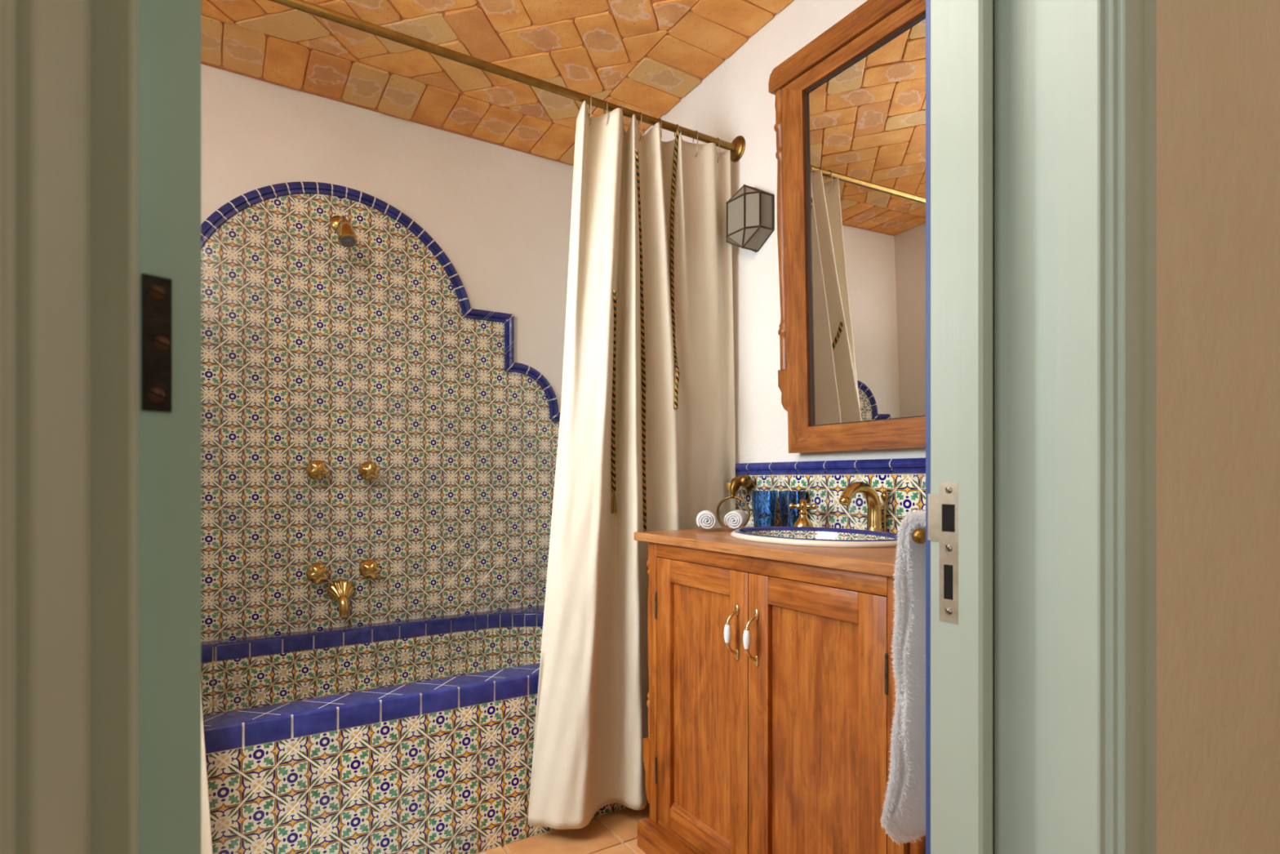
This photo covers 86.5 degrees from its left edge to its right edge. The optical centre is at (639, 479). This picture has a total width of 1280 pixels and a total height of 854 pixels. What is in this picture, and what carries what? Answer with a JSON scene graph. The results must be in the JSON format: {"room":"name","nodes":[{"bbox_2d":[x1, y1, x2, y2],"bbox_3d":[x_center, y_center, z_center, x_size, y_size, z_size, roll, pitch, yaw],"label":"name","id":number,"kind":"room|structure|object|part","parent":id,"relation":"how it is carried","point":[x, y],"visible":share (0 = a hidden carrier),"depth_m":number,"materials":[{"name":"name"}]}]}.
{"room":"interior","nodes":[
{"label":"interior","id":0,"kind":"room"},
{"bbox_2d":[200,63,573,641],"bbox_3d":[-1.226,-0.311,2.705,2.675,2.770,0.158,0,0,-32],"label":"wall","id":1,"kind":"structure","parent":0,"point":[428,349],"depth_m":2.73,"materials":[{"name":"tile"}]},
{"bbox_2d":[305,563,328,584],"bbox_3d":[-1.227,0.362,2.592,0.078,0.076,0.068,0,0,-32],"label":"valve","id":2,"kind":"object","parent":1,"relation":"attached to","point":[316,573],"visible":1,"depth_m":2.57,"materials":[{"name":"gold metal"}]},
{"bbox_2d":[305,460,329,479],"bbox_3d":[-1.227,-0.035,2.592,0.078,0.076,0.068,0,0,-32],"label":"valve","id":3,"kind":"object","parent":1,"relation":"attached to","point":[315,469],"visible":1,"depth_m":2.57,"materials":[{"name":"gold metal"}]},
{"bbox_2d":[325,579,355,616],"bbox_3d":[-1.169,0.457,2.645,0.099,0.133,0.110,0,0,-2],"label":"spout","id":4,"kind":"object","parent":1,"relation":"attached to","point":[341,591],"visible":1,"depth_m":2.63,"materials":[{"name":"gold metal"}]},
{"bbox_3d":[-1.144,0.479,2.621,0.037,0.088,0.066,0,0,-32],"label":"spout","id":5,"kind":"part","parent":4,"relation":"part of","materials":[{"name":"gold metal"}]},
{"bbox_2d":[329,215,357,247],"bbox_3d":[-1.119,-0.945,2.571,0.068,0.170,0.218,0,0,-32],"label":"fitting","id":6,"kind":"object","parent":1,"relation":"attached to","point":[347,237],"visible":1,"depth_m":2.51,"materials":[{"name":"gold metal"}]},
{"bbox_3d":[-1.133,-0.971,2.592,0.036,0.071,0.158,0,0,-32],"label":"arm","id":7,"kind":"part","parent":6,"relation":"part of","materials":[{"name":"gold metal"}]},
{"bbox_3d":[-1.075,-0.874,2.502,0.053,0.028,0.047,0,0,-32],"label":"nozzle plate","id":8,"kind":"part","parent":6,"relation":"part of","materials":[{"name":"grey metal"}]},
{"bbox_2d":[358,460,381,479],"bbox_3d":[-1.068,-0.034,2.692,0.078,0.077,0.068,0,0,-32],"label":"valve","id":9,"kind":"object","parent":1,"relation":"attached to","point":[367,470],"visible":1,"depth_m":2.67,"materials":[{"name":"gold metal"}]},
{"bbox_2d":[358,559,382,579],"bbox_3d":[-1.066,0.358,2.694,0.079,0.076,0.068,0,0,-32],"label":"valve","id":10,"kind":"object","parent":1,"relation":"attached to","point":[368,568],"visible":1,"depth_m":2.67,"materials":[{"name":"gold metal"}]},
{"bbox_2d":[200,0,793,166],"bbox_3d":[-0.524,-1.556,1.598,2.575,0.155,2.580,0,0,-32],"label":"ceiling","id":11,"kind":"structure","parent":0,"point":[645,56],"depth_m":2.41,"materials":[{"name":"brick"}]},
{"bbox_2d":[473,800,649,853],"bbox_3d":[-0.567,1.093,1.665,2.575,0.081,2.420,0,0,-32],"label":"floor","id":12,"kind":"structure","parent":0,"point":[615,832],"depth_m":1.98,"materials":[{"name":"brown tile"}]},
{"bbox_2d":[200,604,626,853],"bbox_3d":[-0.922,0.816,2.227,2.375,0.477,1.023,0,0,-32],"label":"bathtub","id":13,"kind":"object","parent":12,"relation":"on","point":[412,735],"visible":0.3,"depth_m":1.88,"materials":[{"name":"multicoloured tile"}]},
{"bbox_2d":[634,498,925,853],"bbox_3d":[0.456,0.556,1.733,0.554,0.995,0.960,0,0,-32],"label":"vanity","id":14,"kind":"object","parent":12,"relation":"on","point":[771,703],"depth_m":1.56,"materials":[{"name":"brown wood"}]},
{"bbox_3d":[0.270,0.973,1.616,0.024,0.013,0.780,0,0,-32],"label":"rail","id":15,"kind":"part","parent":14,"relation":"part of","materials":[{"name":"brown wood"}]},
{"bbox_3d":[0.161,0.935,1.778,0.023,0.057,0.254,0,0,-32],"label":"rail","id":16,"kind":"part","parent":14,"relation":"part of","materials":[{"name":"brown wood"}]},
{"bbox_3d":[0.159,0.901,1.777,0.012,0.012,0.254,0,0,-32],"label":"moulding","id":17,"kind":"part","parent":14,"relation":"part of","materials":[{"name":"brown wood"}]},
{"bbox_3d":[0.161,0.253,1.778,0.023,0.063,0.254,0,0,-32],"label":"rail","id":18,"kind":"part","parent":14,"relation":"part of","materials":[{"name":"brown wood"}]},
{"bbox_3d":[0.165,0.596,1.780,0.006,0.652,0.286,0,0,-32],"label":"door","id":19,"kind":"part","parent":14,"relation":"part of","materials":[{"name":"brown wood"}]},
{"bbox_3d":[0.219,0.368,1.629,0.041,0.135,0.018,0,0,-32],"label":"handle","id":20,"kind":"part","parent":14,"relation":"part of","materials":[{"name":"white ceramic"}]},
{"bbox_3d":[0.256,0.368,1.571,0.041,0.135,0.018,0,0,-32],"label":"handle","id":21,"kind":"part","parent":14,"relation":"part of","materials":[{"name":"white ceramic"}]},
{"bbox_2d":[634,525,897,577],"bbox_3d":[0.464,0.167,1.738,0.535,0.024,0.960,0,0,-32],"label":"countertop","id":22,"kind":"structure","parent":14,"relation":"on","point":[880,561],"depth_m":1.53,"materials":[{"name":"brown wood"}]},
{"bbox_2d":[696,510,715,528],"bbox_3d":[0.198,0.120,2.042,0.058,0.053,0.125,0,0,4],"label":"cloth","id":23,"kind":"object","parent":22,"relation":"on","point":[706,518],"visible":1,"depth_m":1.98,"materials":[{"name":"white fabric"}]},
{"bbox_2d":[724,510,747,528],"bbox_3d":[0.291,0.120,2.058,0.058,0.053,0.120,0,0,17],"label":"cloth","id":24,"kind":"object","parent":22,"relation":"on","point":[735,518],"visible":1,"depth_m":2.01,"materials":[{"name":"white fabric"}]},
{"bbox_2d":[751,490,777,526],"bbox_3d":[0.402,0.096,2.196,0.086,0.118,0.086,0,0,-32],"label":"tumbler","id":25,"kind":"object","parent":22,"relation":"on","point":[764,503],"visible":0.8,"depth_m":2.16,"materials":[{"name":"blue glass"}]},
{"bbox_2d":[778,490,806,526],"bbox_3d":[0.479,0.096,2.136,0.086,0.118,0.086,0,0,-32],"label":"tumbler","id":26,"kind":"object","parent":22,"relation":"on","point":[788,516],"visible":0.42,"depth_m":2.10,"materials":[{"name":"blue glass"}]},
{"bbox_2d":[730,526,898,547],"bbox_3d":[0.460,0.211,1.771,0.386,0.144,0.506,0,0,-32],"label":"sink","id":27,"kind":"object","parent":22,"relation":"in","point":[793,535],"visible":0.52,"depth_m":1.80,"materials":[{"name":"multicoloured ceramic"}]},
{"bbox_2d":[746,530,894,539],"bbox_3d":[0.459,0.192,1.771,0.328,0.086,0.448,0,0,-32],"label":"basin","id":28,"kind":"object","parent":27,"relation":"in","point":[788,535],"depth_m":1.91,"materials":[{"name":"ceramic"}]},
{"bbox_2d":[839,481,888,531],"bbox_3d":[0.605,0.081,1.845,0.173,0.148,0.058,0,0,-32],"label":"faucet","id":29,"kind":"object","parent":22,"relation":"on","point":[873,508],"visible":0.88,"depth_m":1.85,"materials":[{"name":"gold metal"}]},
{"bbox_3d":[0.675,0.090,1.875,0.022,0.130,0.022,0,0,-32],"label":"lift rod","id":30,"kind":"part","parent":29,"relation":"part of","materials":[{"name":"gold metal"}]},
{"bbox_3d":[0.267,0.199,1.614,0.030,0.040,0.780,0,0,-32],"label":"rail","id":31,"kind":"part","parent":14,"relation":"part of","materials":[{"name":"brown wood"}]},
{"bbox_3d":[0.484,0.107,2.020,0.069,0.096,0.069,0,0,-13],"label":"tap handle","id":32,"kind":"part","parent":14,"relation":"part of","materials":[{"name":"gold metal"}]},
{"bbox_3d":[0.369,0.253,1.449,0.023,0.063,0.256,0,0,-32],"label":"rail","id":33,"kind":"part","parent":14,"relation":"part of","materials":[{"name":"brown wood"}]},
{"bbox_3d":[0.373,0.596,1.451,0.006,0.652,0.288,0,0,-32],"label":"door","id":34,"kind":"part","parent":14,"relation":"part of","materials":[{"name":"brown wood"}]},
{"bbox_2d":[641,0,925,533],"bbox_3d":[0.521,-0.311,2.255,0.146,2.770,2.548,0,0,-32],"label":"wall","id":35,"kind":"structure","parent":0,"point":[735,100],"depth_m":2.30,"materials":[{"name":"paint"}]},
{"bbox_2d":[267,0,745,162],"bbox_3d":[-0.654,-1.174,1.802,2.375,0.104,0.088,0,0,-32],"label":"curtain rod","id":36,"kind":"object","parent":35,"relation":"attached to","point":[737,147],"visible":0.91,"depth_m":1.94,"materials":[{"name":"gold metal"}]},
{"bbox_2d":[200,690,213,853],"bbox_3d":[-1.286,-0.089,1.358,0.753,2.183,0.144,0,0,-32],"label":"shower curtain","id":37,"kind":"object","parent":36,"relation":"hanging from","point":[206,828],"visible":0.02,"depth_m":1.52,"materials":[{"name":"beige fabric"}]},
{"bbox_2d":[527,95,735,829],"bbox_3d":[0.016,-0.097,2.179,0.799,2.198,0.186,0,0,-32],"label":"shower curtain","id":38,"kind":"object","parent":36,"relation":"hanging from","point":[646,440],"visible":0.7,"depth_m":2.12,"materials":[{"name":"beige fabric"}]},
{"bbox_3d":[-0.081,-0.269,2.114,0.016,0.620,0.090,0,0,-4],"label":"braided cord","id":39,"kind":"part","parent":38,"relation":"part of","materials":[{"name":"fabric"}]},
{"bbox_3d":[0.004,-0.438,2.195,0.033,1.220,0.084,0,0,12],"label":"braided cord","id":40,"kind":"part","parent":38,"relation":"part of","materials":[{"name":"fabric"}]},
{"bbox_3d":[0.121,-0.697,2.240,0.035,0.941,0.123,0,0,-4],"label":"braided cord","id":41,"kind":"part","parent":38,"relation":"part of","materials":[{"name":"fabric"}]},
{"bbox_2d":[715,474,751,527],"bbox_3d":[0.341,0.080,2.335,0.125,0.192,0.101,0,0,-32],"label":"towel ring","id":42,"kind":"object","parent":35,"relation":"attached to","point":[745,481],"visible":0.91,"depth_m":2.31,"materials":[{"name":"gold metal"}]},
{"bbox_2d":[725,184,774,252],"bbox_3d":[0.362,-0.894,2.328,0.099,0.224,0.179,0,0,-32],"label":"wall lantern","id":43,"kind":"object","parent":35,"relation":"attached to","point":[750,211],"visible":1,"depth_m":2.28,"materials":[{"name":"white glass"}]},
{"bbox_3d":[0.315,-0.811,2.344,0.029,0.049,0.091,0,0,-26],"label":"pane","id":44,"kind":"part","parent":43,"relation":"part of","materials":[{"name":"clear glass"}]},
{"bbox_3d":[0.325,-0.893,2.304,0.002,0.112,0.088,0,0,-32],"label":"pane","id":45,"kind":"part","parent":43,"relation":"part of","materials":[{"name":"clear glass"}]},
{"bbox_3d":[0.334,-0.811,2.309,0.024,0.049,0.088,0,0,-32],"label":"pane","id":46,"kind":"part","parent":43,"relation":"part of","materials":[{"name":"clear glass"}]},
{"bbox_3d":[0.341,-0.975,2.314,0.038,0.052,0.088,0,0,-32],"label":"pane","id":47,"kind":"part","parent":43,"relation":"part of","materials":[{"name":"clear glass"}]},
{"bbox_3d":[0.363,-0.975,2.279,0.038,0.052,0.083,0,0,-32],"label":"pane","id":48,"kind":"part","parent":43,"relation":"part of","materials":[{"name":"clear glass"}]},
{"bbox_3d":[0.362,-0.811,2.270,0.028,0.049,0.076,0,0,-40],"label":"pane","id":49,"kind":"part","parent":43,"relation":"part of","materials":[{"name":"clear glass"}]},
{"bbox_3d":[0.373,-0.893,2.259,0.050,0.112,0.002,0,0,17],"label":"pane","id":50,"kind":"part","parent":43,"relation":"part of","materials":[{"name":"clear glass"}]},
{"bbox_3d":[0.398,-0.811,2.294,0.067,0.049,0.077,0,0,-32],"label":"pane","id":51,"kind":"part","parent":43,"relation":"part of","materials":[{"name":"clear glass"}]},
{"bbox_3d":[0.399,-0.894,2.351,0.007,0.221,0.178,0,0,-32],"label":"plate","id":52,"kind":"part","parent":43,"relation":"part of","materials":[{"name":"grey"}]},
{"bbox_3d":[0.422,-0.893,2.265,0.057,0.112,0.002,0,0,-30],"label":"pane","id":53,"kind":"part","parent":43,"relation":"part of","materials":[{"name":"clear glass"}]},
{"bbox_2d":[768,0,925,453],"bbox_3d":[0.657,-0.689,1.844,0.071,1.214,0.814,0,0,-32],"label":"mirror","id":54,"kind":"object","parent":35,"relation":"attached to","point":[850,126],"visible":0.65,"depth_m":1.93,"materials":[{"name":"brown mirror"}]},
{"bbox_3d":[0.644,-1.262,1.836,0.040,0.070,0.814,0,0,-32],"label":"crest rail","id":55,"kind":"part","parent":54,"relation":"part of","materials":[{"name":"wood"}]},
{"bbox_3d":[0.649,-1.202,1.839,0.029,0.046,0.720,0,0,-32],"label":"rail","id":56,"kind":"part","parent":54,"relation":"part of","materials":[{"name":"wood"}]},
{"bbox_3d":[0.673,-0.122,1.854,0.030,0.079,0.720,0,0,-32],"label":"rail","id":57,"kind":"part","parent":54,"relation":"part of","materials":[{"name":"wood"}]},
{"bbox_3d":[0.663,-0.670,1.848,0.029,1.039,0.570,0,0,-32],"label":"glass","id":58,"kind":"part","parent":54,"relation":"part of","materials":[{"name":"white mirror"}]},
{"bbox_2d":[993,0,1279,853],"bbox_3d":[0.023,-0.311,0.524,5.800,2.770,0.184,0,0,-32],"label":"wall","id":59,"kind":"structure","parent":0,"point":[1218,61],"depth_m":0.87,"materials":[{"name":"paint"}]},
{"bbox_2d":[0,0,1155,853],"bbox_3d":[-0.142,-0.046,0.795,1.199,2.200,0.896,0,0,-32],"label":"door frame","id":60,"kind":"structure","parent":59,"relation":"in","point":[100,100],"depth_m":0.72,"materials":[{"name":"green paint"}]},
{"bbox_3d":[-0.286,-0.016,0.263,0.099,2.140,0.151,0,0,-32],"label":"casing","id":61,"kind":"part","parent":60,"relation":"part of","materials":[{"name":"green paint"}]},
{"bbox_3d":[-0.298,-0.084,0.420,0.003,0.083,0.015,0,0,37],"label":"hinge plate","id":62,"kind":"part","parent":60,"relation":"part of","materials":[{"name":"metal"}]},
{"bbox_3d":[0.366,0.087,0.822,0.002,0.168,0.040,0,0,-32],"label":"strike plate","id":63,"kind":"part","parent":60,"relation":"part of","materials":[{"name":"silver metal"}]},
{"bbox_3d":[0.505,-0.016,0.789,0.111,2.140,0.128,0,0,-32],"label":"casing","id":64,"kind":"part","parent":60,"relation":"part of","materials":[{"name":"green paint"}]},
{"bbox_2d":[911,525,925,543],"bbox_3d":[0.686,0.095,1.155,0.549,0.052,0.172,0,0,-32],"label":"towel rail","id":65,"kind":"object","parent":59,"relation":"attached to","point":[918,535],"visible":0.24,"depth_m":1.05,"materials":[{"name":"gold metal"}]},
{"bbox_2d":[880,509,925,844],"bbox_3d":[0.606,0.349,1.195,0.437,0.607,0.124,0,0,-32],"label":"hand towel","id":66,"kind":"object","parent":65,"relation":"hanging from","point":[903,819],"visible":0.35,"depth_m":1.11,"materials":[{"name":"white fabric"}]}
]}

